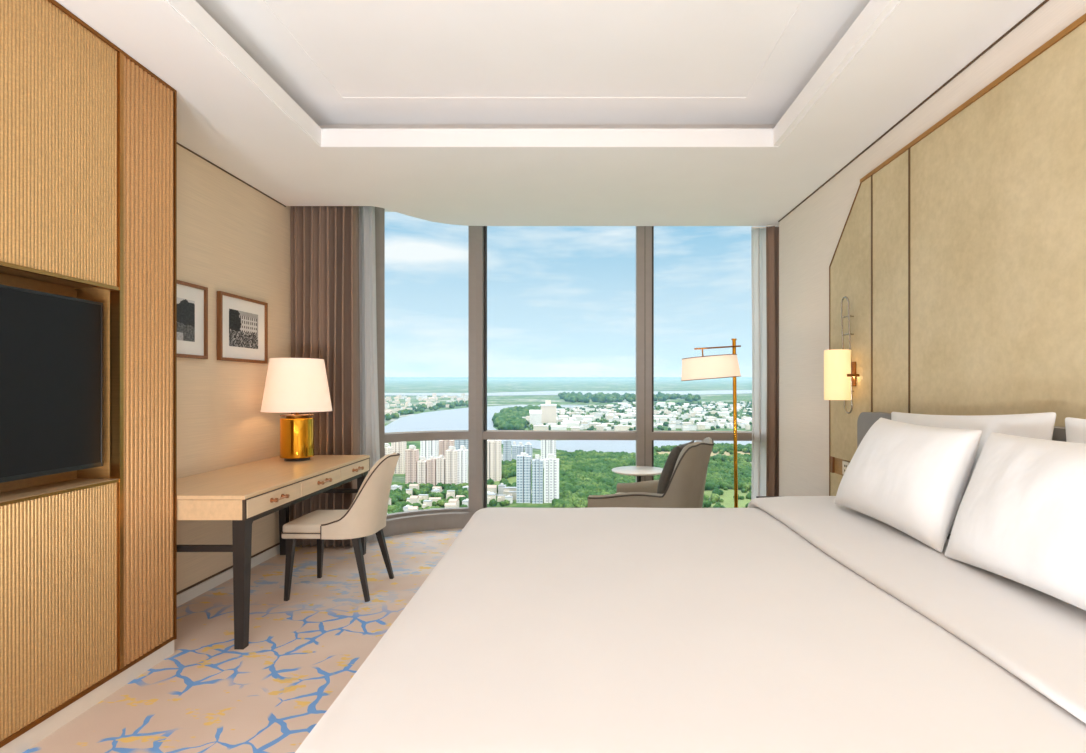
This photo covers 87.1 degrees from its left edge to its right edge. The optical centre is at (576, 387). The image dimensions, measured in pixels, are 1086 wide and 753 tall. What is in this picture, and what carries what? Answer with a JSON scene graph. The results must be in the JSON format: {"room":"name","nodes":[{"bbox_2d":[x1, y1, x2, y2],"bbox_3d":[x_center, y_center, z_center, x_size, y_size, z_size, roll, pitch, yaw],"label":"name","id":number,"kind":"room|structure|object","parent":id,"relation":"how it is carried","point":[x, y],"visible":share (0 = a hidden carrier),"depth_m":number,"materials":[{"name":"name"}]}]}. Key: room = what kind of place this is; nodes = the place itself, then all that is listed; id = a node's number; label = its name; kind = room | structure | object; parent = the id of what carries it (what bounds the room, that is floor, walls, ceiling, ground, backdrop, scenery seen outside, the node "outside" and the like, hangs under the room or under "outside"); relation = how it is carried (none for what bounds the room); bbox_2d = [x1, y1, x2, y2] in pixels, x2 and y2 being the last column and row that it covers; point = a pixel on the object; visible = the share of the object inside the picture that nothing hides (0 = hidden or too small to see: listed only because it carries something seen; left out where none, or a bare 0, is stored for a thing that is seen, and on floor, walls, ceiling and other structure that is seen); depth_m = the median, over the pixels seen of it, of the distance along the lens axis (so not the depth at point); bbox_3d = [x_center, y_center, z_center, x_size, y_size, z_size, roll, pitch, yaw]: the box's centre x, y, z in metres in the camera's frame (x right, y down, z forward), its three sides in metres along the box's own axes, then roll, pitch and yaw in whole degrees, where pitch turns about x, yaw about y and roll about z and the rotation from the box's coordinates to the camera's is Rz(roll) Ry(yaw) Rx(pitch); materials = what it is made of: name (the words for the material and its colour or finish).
{"room":"hotel room","nodes":[
{"label":"hotel room","id":0,"kind":"room"},
{"bbox_2d":[177,144,290,591],"bbox_3d":[-2.483,-0.230,1.100,0.385,3.000,7.000,0,0,0],"label":"wall","id":1,"kind":"structure","parent":0,"point":[233,238],"depth_m":3.73,"materials":[{"name":"beige paint"}]},
{"bbox_2d":[177,280,207,358],"bbox_3d":[-2.318,-0.402,3.284,0.027,0.446,0.528,0,0,2],"label":"framed picture","id":2,"kind":"object","parent":1,"relation":"attached to","point":[192,299],"visible":0.5,"depth_m":3.43,"materials":[{"name":"white paper"}]},
{"bbox_2d":[177,297,194,341],"bbox_3d":[-2.317,-0.402,3.284,0.001,0.247,0.325,0,0,2],"label":"print","id":3,"kind":"object","parent":2,"relation":"attached to","point":[185,308],"depth_m":3.37},
{"bbox_2d":[177,542,279,606],"bbox_3d":[-2.321,1.237,3.475,0.080,0.066,1.950,0,0,0],"label":"baseboard","id":4,"kind":"structure","parent":1,"relation":"attached to","point":[205,586],"depth_m":3.65,"materials":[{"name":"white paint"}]},
{"bbox_2d":[177,142,285,206],"bbox_3d":[-2.320,-1.426,3.590,0.068,0.006,1.780,0,0,0],"label":"trim","id":5,"kind":"structure","parent":1,"relation":"attached to","point":[177,142],"depth_m":3.77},
{"bbox_2d":[217,291,267,363],"bbox_3d":[-2.296,-0.402,3.930,0.027,0.446,0.528,0,0,2],"label":"framed picture","id":6,"kind":"object","parent":1,"relation":"attached to","point":[242,322],"visible":1,"depth_m":3.90,"materials":[{"name":"paper"}]},
{"bbox_2d":[229,309,257,348],"bbox_3d":[-2.295,-0.402,3.930,0.001,0.247,0.325,0,0,2],"label":"print","id":7,"kind":"object","parent":6,"relation":"attached to","point":[243,326],"depth_m":3.92},
{"bbox_2d":[23,528,462,752],"bbox_3d":[-0.200,1.330,1.395,5.600,0.120,7.790,0,0,0],"label":"floor","id":8,"kind":"structure","parent":0,"point":[209,695],"depth_m":2.66,"materials":[{"name":"carpet"}]},
{"bbox_2d":[0,0,176,752],"bbox_3d":[-2.107,-0.079,0.869,0.367,2.698,3.738,0,0,0],"label":"media cabinet","id":9,"kind":"object","parent":8,"relation":"on","point":[88,133],"visible":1,"depth_m":2.27,"materials":[{"name":"brown wood"}]},
{"bbox_2d":[0,284,102,482],"bbox_3d":[-2.038,-0.015,1.760,0.132,0.680,1.230,0,0,0],"label":"television","id":10,"kind":"object","parent":9,"relation":"attached to","point":[51,345],"visible":1,"depth_m":2.13,"materials":[{"name":"black plastic"}]},
{"bbox_2d":[177,455,369,649],"bbox_3d":[-1.923,0.894,3.572,0.725,0.752,1.655,0,0,0],"label":"writing desk","id":11,"kind":"object","parent":8,"relation":"on","point":[243,494],"visible":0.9,"depth_m":3.00,"materials":[{"name":"wood"}]},
{"bbox_2d":[260,358,331,460],"bbox_3d":[-2.012,0.155,4.100,0.464,0.726,0.464,0,0,0],"label":"desk lamp","id":12,"kind":"object","parent":11,"relation":"on","point":[292,385],"visible":1,"depth_m":3.97,"materials":[{"name":"white fabric"}]},
{"bbox_2d":[281,452,399,601],"bbox_3d":[-1.437,0.843,3.604,0.646,0.862,0.481,0,0,2],"label":"desk chair","id":13,"kind":"object","parent":8,"relation":"on","point":[367,514],"visible":1,"depth_m":3.43,"materials":[{"name":"beige leather"}]},
{"bbox_2d":[375,207,475,518],"bbox_3d":[-1.380,-0.230,5.062,0.949,3.000,0.576,0,0,0],"label":"window","id":14,"kind":"structure","parent":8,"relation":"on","point":[470,434],"depth_m":5.16,"materials":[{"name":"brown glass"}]},
{"bbox_2d":[386,511,473,522],"bbox_3d":[0.347,1.139,5.068,4.310,0.016,0.544,0,0,0],"label":"trim","id":15,"kind":"structure","parent":14,"relation":"attached to","point":[461,512],"depth_m":5.08,"materials":[{"name":"beige metal"}]},
{"bbox_2d":[382,515,472,536],"bbox_3d":[0.347,1.202,5.071,4.310,0.135,0.538,0,0,0],"label":"trim","id":16,"kind":"structure","parent":8,"relation":"on","point":[451,521],"depth_m":5.07,"materials":[{"name":"beige metal"}]},
{"bbox_2d":[476,226,644,510],"bbox_3d":[-0.148,-0.230,5.228,1.543,3.000,0.244,0,0,0],"label":"window","id":17,"kind":"structure","parent":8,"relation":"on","point":[482,434],"depth_m":5.17,"materials":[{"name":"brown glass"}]},
{"bbox_2d":[612,466,662,481],"bbox_3d":[0.525,0.981,4.830,0.464,0.578,0.464,0,0,0],"label":"side table","id":18,"kind":"object","parent":8,"relation":"on","point":[638,471],"visible":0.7,"depth_m":4.78,"materials":[{"name":"white stone"}]},
{"bbox_2d":[587,437,713,507],"bbox_3d":[0.593,0.819,4.225,0.843,0.908,0.705,0,0,25],"label":"armchair","id":19,"kind":"object","parent":8,"relation":"on","point":[681,483],"visible":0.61,"depth_m":3.95,"materials":[{"name":"brown fabric"}]},
{"bbox_2d":[657,440,694,493],"bbox_3d":[0.729,0.605,4.161,0.216,0.419,0.480,0,0,25],"label":"cushion","id":20,"kind":"object","parent":19,"relation":"on","point":[666,474],"depth_m":3.97,"materials":[{"name":"brown fabric"}]},
{"bbox_2d":[681,338,740,507],"bbox_3d":[1.095,0.436,4.422,0.594,1.667,0.576,0,0,0],"label":"floor lamp","id":21,"kind":"object","parent":8,"relation":"on","point":[702,367],"visible":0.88,"depth_m":4.21,"materials":[{"name":"beige fabric"}]},
{"bbox_2d":[857,412,1065,538],"bbox_3d":[0.592,0.703,2.040,2.204,1.135,2.480,0,0,0],"label":"bed","id":22,"kind":"object","parent":8,"relation":"on","point":[865,420],"visible":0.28,"depth_m":3.13,"materials":[{"name":"grey fabric"}]},
{"bbox_2d":[295,496,1085,752],"bbox_3d":[0.413,0.851,2.024,2.014,0.551,2.360,0,0,0],"label":"duvet","id":23,"kind":"object","parent":22,"relation":"on","point":[784,624],"visible":0.99,"depth_m":1.37,"materials":[{"name":"white fabric"}]},
{"bbox_2d":[834,418,981,551],"bbox_3d":[1.354,0.357,2.377,0.280,0.434,0.790,0,0,0],"label":"pillow","id":24,"kind":"object","parent":23,"relation":"on","point":[912,479],"visible":1,"depth_m":2.17,"materials":[{"name":"white fabric"}]},
{"bbox_2d":[945,432,1085,610],"bbox_3d":[1.351,0.357,1.571,0.272,0.434,0.830,0,0,0],"label":"pillow","id":25,"kind":"object","parent":23,"relation":"on","point":[1021,515],"visible":1,"depth_m":1.59,"materials":[{"name":"white fabric"}]},
{"bbox_2d":[891,412,1055,533],"bbox_3d":[1.545,0.355,2.335,0.121,0.551,0.991,0,0,0],"label":"pillow","id":26,"kind":"object","parent":22,"relation":"on","point":[1032,425],"visible":0.12,"depth_m":2.12,"materials":[{"name":"white fabric"}]},
{"bbox_2d":[1065,417,1085,443],"bbox_3d":[1.549,0.350,1.340,0.122,0.514,0.971,0,0,0],"label":"pillow","id":27,"kind":"object","parent":22,"relation":"on","point":[1075,428],"visible":0.16,"depth_m":1.77,"materials":[{"name":"white fabric"}]},
{"bbox_2d":[55,0,1044,225],"bbox_3d":[-0.200,-1.580,1.268,5.600,0.300,7.535,0,0,0],"label":"ceiling","id":28,"kind":"structure","parent":0,"point":[364,48],"depth_m":3.03,"materials":[{"name":"paint"}]},
{"bbox_2d":[290,206,359,547],"bbox_3d":[-1.945,-0.146,4.575,0.690,2.808,0.181,0,0,0],"label":"curtain","id":29,"kind":"object","parent":28,"relation":"hanging from","point":[324,240],"visible":0.62,"depth_m":4.55,"materials":[{"name":"brown fabric"}]},
{"bbox_2d":[359,206,379,540],"bbox_3d":[-1.741,-0.143,4.699,0.261,2.803,0.056,0,0,0],"label":"sheer curtain","id":30,"kind":"object","parent":28,"relation":"hanging from","point":[369,414],"visible":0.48,"depth_m":4.70,"materials":[{"name":"white fabric"}]},
{"bbox_2d":[131,0,933,154],"bbox_3d":[-0.163,-1.428,1.782,2.955,0.004,3.423,0,0,0],"label":"trim","id":31,"kind":"structure","parent":28,"relation":"attached to","point":[905,13],"depth_m":2.93,"materials":[{"name":"paint"}]},
{"bbox_2d":[259,0,806,99],"bbox_3d":[-0.188,-1.648,1.837,2.327,0.004,2.834,0,0,0],"label":"trim","id":32,"kind":"structure","parent":28,"relation":"attached to","point":[263,2],"depth_m":3.23,"materials":[{"name":"paint"}]},
{"bbox_2d":[751,227,766,499],"bbox_3d":[1.626,-0.084,5.044,0.162,2.683,0.059,0,0,0],"label":"sheer curtain","id":33,"kind":"object","parent":28,"relation":"hanging from","point":[758,234],"visible":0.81,"depth_m":5.04,"materials":[{"name":"white fabric"}]},
{"bbox_2d":[766,225,778,495],"bbox_3d":[1.776,-0.084,4.985,0.248,2.683,0.083,0,0,0],"label":"curtain","id":34,"kind":"object","parent":28,"relation":"hanging from","point":[772,231],"visible":0.51,"depth_m":4.99,"materials":[{"name":"beige fabric"}]},
{"bbox_2d":[645,226,751,480],"bbox_3d":[1.334,-0.230,5.152,1.449,3.000,0.254,0,0,0],"label":"window","id":35,"kind":"structure","parent":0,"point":[651,435],"depth_m":5.10,"materials":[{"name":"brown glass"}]},
{"bbox_2d":[779,0,1085,495],"bbox_3d":[1.813,-0.230,1.245,0.160,3.000,7.290,0,0,0],"label":"wall","id":36,"kind":"structure","parent":0,"point":[809,236],"depth_m":4.09,"materials":[{"name":"beige paint"}]},
{"bbox_2d":[778,0,1048,221],"bbox_3d":[1.729,-1.426,1.245,0.008,0.006,7.290,0,0,0],"label":"trim","id":37,"kind":"structure","parent":36,"relation":"attached to","point":[1045,1],"depth_m":2.72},
{"bbox_2d":[829,13,1085,495],"bbox_3d":[1.712,0.011,2.030,0.040,2.517,3.614,0,0,0],"label":"panelling","id":38,"kind":"object","parent":36,"relation":"attached to","point":[959,259],"visible":0.66,"depth_m":2.41,"materials":[{"name":"beige fabric"}]},
{"bbox_2d":[824,296,858,413],"bbox_3d":[1.611,-0.202,3.495,0.176,0.722,0.162,0,0,0],"label":"wall sconce","id":39,"kind":"object","parent":38,"relation":"attached to","point":[840,375],"visible":1,"depth_m":3.44,"materials":[{"name":"beige fabric"}]},
{"bbox_2d":[842,461,849,474],"bbox_3d":[1.707,0.510,3.617,0.010,0.087,0.090,0,0,0],"label":"wall socket","id":40,"kind":"object","parent":38,"relation":"attached to","point":[845,464],"visible":0.7,"depth_m":3.63,"materials":[{"name":"white plastic"}]},
{"label":"outside","id":41,"kind":"structure","parent":0,"visible":0},
{"bbox_2d":[385,405,751,452],"bbox_3d":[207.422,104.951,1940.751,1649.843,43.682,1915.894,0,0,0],"label":"river","id":42,"kind":"structure","parent":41,"point":[452,419],"depth_m":1589.69,"materials":[{"name":"liquid"}]},
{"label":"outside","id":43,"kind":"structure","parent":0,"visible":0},
{"bbox_2d":[704,489,750,507],"bbox_3d":[177.762,133.835,687.066,165.007,2.871,125.920,0,0,0],"label":"grass","id":44,"kind":"structure","parent":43,"point":[727,496],"depth_m":684.55,"materials":[{"name":"green plant"}]},
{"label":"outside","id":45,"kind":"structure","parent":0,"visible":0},
{"bbox_2d":[494,476,515,492],"bbox_3d":[-100.066,131.658,782.540,47.584,2.920,128.057,0,0,0],"label":"lawn","id":46,"kind":"structure","parent":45,"point":[511,480],"depth_m":800.13,"materials":[{"name":"green plant"}]},
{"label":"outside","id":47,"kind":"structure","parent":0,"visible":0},
{"bbox_2d":[385,377,751,507],"bbox_3d":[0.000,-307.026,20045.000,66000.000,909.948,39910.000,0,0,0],"label":"cityscape","id":48,"kind":"structure","parent":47,"point":[392,384],"depth_m":5897.79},
{"bbox_2d":[385,443,392,454],"bbox_3d":[-279.987,107.771,837.129,14.374,52.604,14.000,0,0,0],"label":"apartment tower","id":49,"kind":"structure","parent":48,"relation":"on","point":[388,450],"depth_m":833.63,"materials":[{"name":"concrete"}]},
{"bbox_2d":[390,485,401,489],"bbox_3d":[-233.168,129.977,731.764,14.741,10.896,9.103,0,0,8],"label":"house","id":50,"kind":"structure","parent":48,"relation":"on","point":[393,487],"depth_m":729.24,"materials":[{"name":"white concrete"}]},
{"bbox_2d":[391,442,406,473],"bbox_3d":[-271.981,104.550,870.671,18.910,57.517,14.000,0,0,0],"label":"apartment tower","id":51,"kind":"structure","parent":48,"relation":"on","point":[398,447],"depth_m":863.67,"materials":[{"name":"concrete"}]},
{"bbox_2d":[405,445,418,483],"bbox_3d":[-223.663,106.618,773.844,14.543,57.796,14.000,0,0,0],"label":"apartment tower","id":52,"kind":"structure","parent":48,"relation":"on","point":[411,455],"depth_m":766.85,"materials":[{"name":"concrete"}]},
{"bbox_2d":[408,506,418,510],"bbox_3d":[-173.160,132.046,603.107,9.325,13.716,8.653,0,0,-5],"label":"house","id":53,"kind":"structure","parent":48,"relation":"on","point":[411,508],"depth_m":600.15,"materials":[{"name":"concrete"}]},
{"bbox_2d":[409,484,418,489],"bbox_3d":[-209.757,129.578,734.748,11.747,11.976,6.376,0,0,5],"label":"house","id":54,"kind":"structure","parent":48,"relation":"on","point":[411,486],"depth_m":731.91,"materials":[{"name":"concrete"}]},
{"bbox_2d":[410,496,418,503],"bbox_3d":[-185.559,130.480,650.685,8.928,15.287,7.522,0,0,3],"label":"house","id":55,"kind":"structure","parent":48,"relation":"on","point":[413,499],"depth_m":647.33,"materials":[{"name":"concrete"}]},
{"bbox_2d":[417,456,426,483],"bbox_3d":[-209.200,114.354,773.844,11.382,42.324,14.000,0,0,0],"label":"apartment tower","id":56,"kind":"structure","parent":48,"relation":"on","point":[422,463],"depth_m":766.85,"materials":[{"name":"concrete"}]},
{"bbox_2d":[418,494,428,499],"bbox_3d":[-186.029,132.426,687.619,11.455,6.839,9.079,0,0,8],"label":"house","id":57,"kind":"structure","parent":48,"relation":"on","point":[421,496],"depth_m":686.39,"materials":[{"name":"white concrete"}]},
{"bbox_2d":[422,500,431,507],"bbox_3d":[-166.401,131.939,632.968,8.653,13.077,10.594,0,0,1],"label":"house","id":58,"kind":"structure","parent":48,"relation":"on","point":[426,503],"depth_m":631.72,"materials":[{"name":"white concrete"}]},
{"bbox_2d":[420,440,438,459],"bbox_3d":[-225.009,102.277,870.671,24.728,62.063,14.000,0,0,0],"label":"apartment tower","id":59,"kind":"structure","parent":48,"relation":"on","point":[428,448],"depth_m":863.67,"materials":[{"name":"concrete"}]},
{"bbox_2d":[427,456,435,485],"bbox_3d":[-195.543,113.843,770.420,11.331,43.501,14.000,0,0,0],"label":"apartment tower","id":60,"kind":"structure","parent":48,"relation":"on","point":[431,463],"depth_m":763.49,"materials":[{"name":"concrete"}]},
{"bbox_2d":[429,497,440,501],"bbox_3d":[-165.773,132.179,666.207,13.784,8.586,5.829,0,0,-2],"label":"house","id":61,"kind":"structure","parent":48,"relation":"on","point":[435,499],"depth_m":664.22,"materials":[{"name":"concrete"}]},
{"bbox_2d":[436,455,444,484],"bbox_3d":[-183.154,113.174,770.420,10.701,44.841,14.000,0,0,0],"label":"apartment tower","id":62,"kind":"structure","parent":48,"relation":"on","point":[440,461],"depth_m":763.49,"materials":[{"name":"concrete"}]},
{"bbox_2d":[439,440,454,457],"bbox_3d":[-203.359,105.159,888.480,22.269,55.487,14.000,0,0,0],"label":"apartment tower","id":63,"kind":"structure","parent":48,"relation":"on","point":[444,445],"depth_m":881.56,"materials":[{"name":"concrete"}]},
{"bbox_2d":[444,503,455,507],"bbox_3d":[-138.486,131.922,623.777,12.125,12.584,8.275,0,0,-8],"label":"house","id":64,"kind":"structure","parent":48,"relation":"on","point":[447,505],"depth_m":620.26,"materials":[{"name":"concrete"}]},
{"bbox_2d":[446,490,454,499],"bbox_3d":[-152.498,130.592,687.777,9.406,13.424,6.661,0,0,6],"label":"house","id":65,"kind":"structure","parent":48,"relation":"on","point":[449,492],"depth_m":686.90,"materials":[{"name":"white concrete"}]},
{"bbox_2d":[445,446,456,484],"bbox_3d":[-168.339,107.004,767.027,14.414,57.335,14.000,0,0,0],"label":"apartment tower","id":66,"kind":"structure","parent":48,"relation":"on","point":[450,455],"depth_m":759.96,"materials":[{"name":"concrete"}]},
{"bbox_2d":[387,459,515,513],"bbox_3d":[-170.449,128.559,752.338,191.582,21.018,422.620,0,0,0],"label":"woods","id":67,"kind":"object","parent":48,"relation":"on","point":[508,468],"visible":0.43,"depth_m":701.64,"materials":[{"name":"green plant"}]},
{"bbox_2d":[448,499,458,506],"bbox_3d":[-138.618,131.323,641.582,9.579,13.211,8.627,0,0,13],"label":"house","id":68,"kind":"structure","parent":48,"relation":"on","point":[456,501],"depth_m":639.01,"materials":[{"name":"concrete"}]},
{"bbox_2d":[455,440,467,449],"bbox_3d":[-191.675,105.838,957.042,25.601,51.002,14.000,0,0,0],"label":"apartment tower","id":69,"kind":"structure","parent":48,"relation":"on","point":[458,443],"depth_m":949.95,"materials":[{"name":"concrete"}]},
{"bbox_2d":[457,445,467,483],"bbox_3d":[-155.050,106.955,773.844,12.014,57.123,14.000,0,0,0],"label":"apartment tower","id":70,"kind":"structure","parent":48,"relation":"on","point":[462,453],"depth_m":766.85,"materials":[{"name":"concrete"}]},
{"bbox_2d":[487,493,495,503],"bbox_3d":[-100.132,131.120,668.142,9.051,13.138,10.077,0,0,3],"label":"house","id":71,"kind":"structure","parent":48,"relation":"on","point":[491,496],"depth_m":666.90,"materials":[{"name":"white concrete"}]},
{"bbox_2d":[487,485,496,495],"bbox_3d":[-107.279,128.749,707.955,14.923,16.673,9.079,0,0,-3],"label":"house","id":72,"kind":"structure","parent":48,"relation":"on","point":[492,488],"depth_m":703.88,"materials":[{"name":"concrete"}]},
{"bbox_2d":[487,440,500,481],"bbox_3d":[-119.371,103.173,809.847,22.311,63.044,14.000,0,0,0],"label":"apartment tower","id":73,"kind":"structure","parent":48,"relation":"on","point":[493,446],"depth_m":802.87,"materials":[{"name":"concrete"}]},
{"bbox_2d":[497,495,505,501],"bbox_3d":[-89.664,132.053,678.389,10.305,8.934,6.772,0,0,-3],"label":"house","id":74,"kind":"structure","parent":48,"relation":"on","point":[499,497],"depth_m":677.41,"materials":[{"name":"white concrete"}]},
{"bbox_2d":[498,483,505,494],"bbox_3d":[-94.214,128.455,717.558,8.940,16.917,8.420,0,0,6],"label":"house","id":75,"kind":"structure","parent":48,"relation":"on","point":[500,487],"depth_m":713.74,"materials":[{"name":"white concrete"}]},
{"bbox_2d":[503,440,510,460],"bbox_3d":[-119.750,107.391,978.635,12.018,46.911,14.000,0,0,0],"label":"apartment tower","id":76,"kind":"structure","parent":48,"relation":"on","point":[506,443],"depth_m":971.52,"materials":[{"name":"concrete"}]},
{"bbox_2d":[505,495,512,502],"bbox_3d":[-79.775,131.389,668.695,8.678,10.979,6.868,0,0,0],"label":"house","id":77,"kind":"structure","parent":48,"relation":"on","point":[508,497],"depth_m":665.44,"materials":[{"name":"white concrete"}]},
{"bbox_2d":[503,487,515,495],"bbox_3d":[-82.108,130.107,704.544,16.996,13.799,12.242,0,0,5],"label":"house","id":78,"kind":"structure","parent":48,"relation":"on","point":[506,489],"depth_m":703.02,"materials":[{"name":"white concrete"}]},
{"bbox_2d":[509,491,515,499],"bbox_3d":[-77.208,130.963,685.314,9.674,12.292,7.739,0,0,3],"label":"house","id":79,"kind":"structure","parent":48,"relation":"on","point":[511,493],"depth_m":684.39,"materials":[{"name":"white concrete"}]},
{"bbox_2d":[512,442,516,458],"bbox_3d":[-109.889,112.505,1001.232,7.675,35.652,14.000,0,0,0],"label":"apartment tower","id":80,"kind":"structure","parent":48,"relation":"on","point":[514,447],"depth_m":994.32,"materials":[{"name":"concrete"}]},
{"bbox_2d":[517,442,523,454],"bbox_3d":[-100.744,113.615,1018.882,10.847,32.628,14.000,0,0,0],"label":"apartment tower","id":81,"kind":"structure","parent":48,"relation":"on","point":[520,448],"depth_m":1011.95,"materials":[{"name":"concrete"}]},
{"bbox_2d":[516,453,530,502],"bbox_3d":[-62.814,107.230,673.990,16.304,61.080,12.000,0,0,0],"label":"apartment tower","id":82,"kind":"structure","parent":48,"relation":"on","point":[523,461],"depth_m":668.04,"materials":[{"name":"concrete"}]},
{"bbox_2d":[525,442,531,459],"bbox_3d":[-86.543,113.615,1018.882,12.515,32.628,14.000,0,0,0],"label":"apartment tower","id":83,"kind":"structure","parent":48,"relation":"on","point":[528,447],"depth_m":1011.95,"materials":[{"name":"concrete"}]},
{"bbox_2d":[529,410,541,424],"bbox_3d":[-122.068,93.723,1676.602,35.360,58.900,31.200,0,0,-6],"label":"building","id":84,"kind":"structure","parent":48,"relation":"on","point":[535,415],"depth_m":1662.33,"materials":[{"name":"white concrete"}]},
{"bbox_2d":[532,455,542,503],"bbox_3d":[-46.227,108.272,671.390,12.551,59.115,12.000,0,0,0],"label":"apartment tower","id":85,"kind":"structure","parent":48,"relation":"on","point":[537,464],"depth_m":665.44,"materials":[{"name":"concrete"}]},
{"bbox_2d":[533,425,548,429],"bbox_3d":[-97.179,108.849,1541.406,38.818,19.602,23.274,0,0,10],"label":"warehouse","id":86,"kind":"structure","parent":48,"relation":"on","point":[535,427],"depth_m":1531.78,"materials":[{"name":"white concrete"}]},
{"bbox_2d":[540,400,556,424],"bbox_3d":[-87.252,82.663,1745.040,48.760,89.900,42.400,0,0,-6],"label":"apartment building","id":87,"kind":"structure","parent":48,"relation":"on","point":[548,415],"depth_m":1725.18,"materials":[{"name":"white concrete"}]},
{"bbox_2d":[541,440,555,467],"bbox_3d":[-46.373,104.843,926.394,24.001,54.389,14.000,0,0,0],"label":"apartment tower","id":88,"kind":"structure","parent":48,"relation":"on","point":[547,446],"depth_m":919.37,"materials":[{"name":"concrete"}]},
{"bbox_2d":[544,454,558,502],"bbox_3d":[-30.001,107.992,673.990,17.550,59.556,12.000,0,0,0],"label":"apartment tower","id":89,"kind":"structure","parent":48,"relation":"on","point":[551,465],"depth_m":668.04,"materials":[{"name":"concrete"}]},
{"bbox_2d":[551,425,566,429],"bbox_3d":[-49.809,109.660,1557.950,43.971,15.723,19.636,0,0,-1],"label":"warehouse","id":90,"kind":"structure","parent":48,"relation":"on","point":[553,427],"depth_m":1548.70,"materials":[{"name":"white concrete"}]},
{"bbox_2d":[558,415,568,418],"bbox_3d":[-46.870,100.714,1908.780,32.274,18.814,35.403,0,0,-12],"label":"warehouse","id":91,"kind":"structure","parent":48,"relation":"on","point":[559,416],"depth_m":1893.81,"materials":[{"name":"white concrete"}]},
{"bbox_2d":[385,391,751,430],"bbox_3d":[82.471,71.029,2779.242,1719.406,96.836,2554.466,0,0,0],"label":"woods","id":92,"kind":"object","parent":48,"relation":"on","point":[510,418],"visible":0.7,"depth_m":2356.60,"materials":[{"name":"green plant"}]},
{"bbox_2d":[385,390,751,395],"bbox_3d":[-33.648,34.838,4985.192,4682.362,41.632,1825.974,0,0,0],"label":"river reach","id":93,"kind":"object","parent":48,"relation":"on","point":[719,391],"visible":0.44,"depth_m":4576.41,"materials":[{"name":"liquid"}]},
{"bbox_2d":[566,422,579,427],"bbox_3d":[-15.506,106.354,1620.943,45.462,21.825,19.529,0,0,-8],"label":"warehouse","id":94,"kind":"structure","parent":48,"relation":"on","point":[569,424],"depth_m":1612.76,"materials":[{"name":"white concrete"}]},
{"bbox_2d":[580,424,588,429],"bbox_3d":[20.697,109.373,1580.859,22.930,16.540,34.063,0,0,10],"label":"warehouse","id":95,"kind":"structure","parent":48,"relation":"on","point":[582,426],"depth_m":1576.55,"materials":[{"name":"white concrete"}]},
{"bbox_2d":[589,422,600,427],"bbox_3d":[52.564,107.101,1630.646,30.565,18.666,31.109,0,0,12],"label":"warehouse","id":96,"kind":"structure","parent":48,"relation":"on","point":[594,424],"depth_m":1616.70,"materials":[{"name":"white concrete"}]},
{"bbox_2d":[596,425,603,429],"bbox_3d":[62.902,109.176,1554.397,20.183,17.568,22.410,0,0,5],"label":"warehouse","id":97,"kind":"structure","parent":48,"relation":"on","point":[598,427],"depth_m":1544.17,"materials":[{"name":"white concrete"}]},
{"bbox_2d":[613,424,627,430],"bbox_3d":[117.384,108.506,1533.557,36.216,21.306,13.459,0,0,-13],"label":"warehouse","id":98,"kind":"structure","parent":48,"relation":"on","point":[620,427],"depth_m":1528.80,"materials":[{"name":"white concrete"}]},
{"bbox_2d":[621,414,631,418],"bbox_3d":[166.140,99.652,1927.329,37.125,20.901,14.644,0,0,-2],"label":"warehouse","id":99,"kind":"structure","parent":48,"relation":"on","point":[622,415],"depth_m":1920.35,"materials":[{"name":"white concrete"}]},
{"bbox_2d":[621,419,635,423],"bbox_3d":[160.858,104.428,1758.977,43.150,17.839,37.870,0,0,-12],"label":"warehouse","id":100,"kind":"structure","parent":48,"relation":"on","point":[633,421],"depth_m":1743.81,"materials":[{"name":"white concrete"}]},
{"bbox_2d":[552,443,751,507],"bbox_3d":[177.248,124.796,905.470,441.435,25.642,571.426,0,0,0],"label":"woods","id":101,"kind":"object","parent":48,"relation":"on","point":[582,474],"visible":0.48,"depth_m":825.13,"materials":[{"name":"green plant"}]},
{"bbox_2d":[654,415,664,419],"bbox_3d":[278.264,100.685,1925.736,40.519,17.647,28.821,0,0,6],"label":"warehouse","id":102,"kind":"structure","parent":48,"relation":"on","point":[655,416],"depth_m":1912.86,"materials":[{"name":"white concrete"}]},
{"bbox_2d":[668,424,682,427],"bbox_3d":[277.333,109.897,1603.513,41.188,12.784,26.036,0,0,0],"label":"warehouse","id":103,"kind":"structure","parent":48,"relation":"on","point":[669,425],"depth_m":1600.60,"materials":[{"name":"white concrete"}]},
{"bbox_2d":[682,426,695,430],"bbox_3d":[303.795,110.334,1541.990,41.148,16.243,11.533,0,0,-6],"label":"warehouse","id":104,"kind":"structure","parent":48,"relation":"on","point":[684,428],"depth_m":1539.66,"materials":[{"name":"white"}]},
{"bbox_2d":[696,423,704,429],"bbox_3d":[341.570,107.817,1571.359,21.211,20.740,16.572,0,0,-3],"label":"warehouse","id":105,"kind":"structure","parent":48,"relation":"on","point":[700,426],"depth_m":1563.90,"materials":[{"name":"white concrete"}]},
{"bbox_2d":[658,451,749,455],"bbox_3d":[269.460,125.223,1064.794,257.199,2.413,105.823,0,0,0],"label":"buildings","id":106,"kind":"structure","parent":48,"relation":"on","point":[725,452],"depth_m":1085.67},
{"bbox_2d":[717,412,728,415],"bbox_3d":[536.188,96.727,2087.289,40.374,18.546,16.018,0,0,-5],"label":"warehouse","id":107,"kind":"structure","parent":48,"relation":"on","point":[719,413],"depth_m":2080.45,"materials":[{"name":"white concrete"}]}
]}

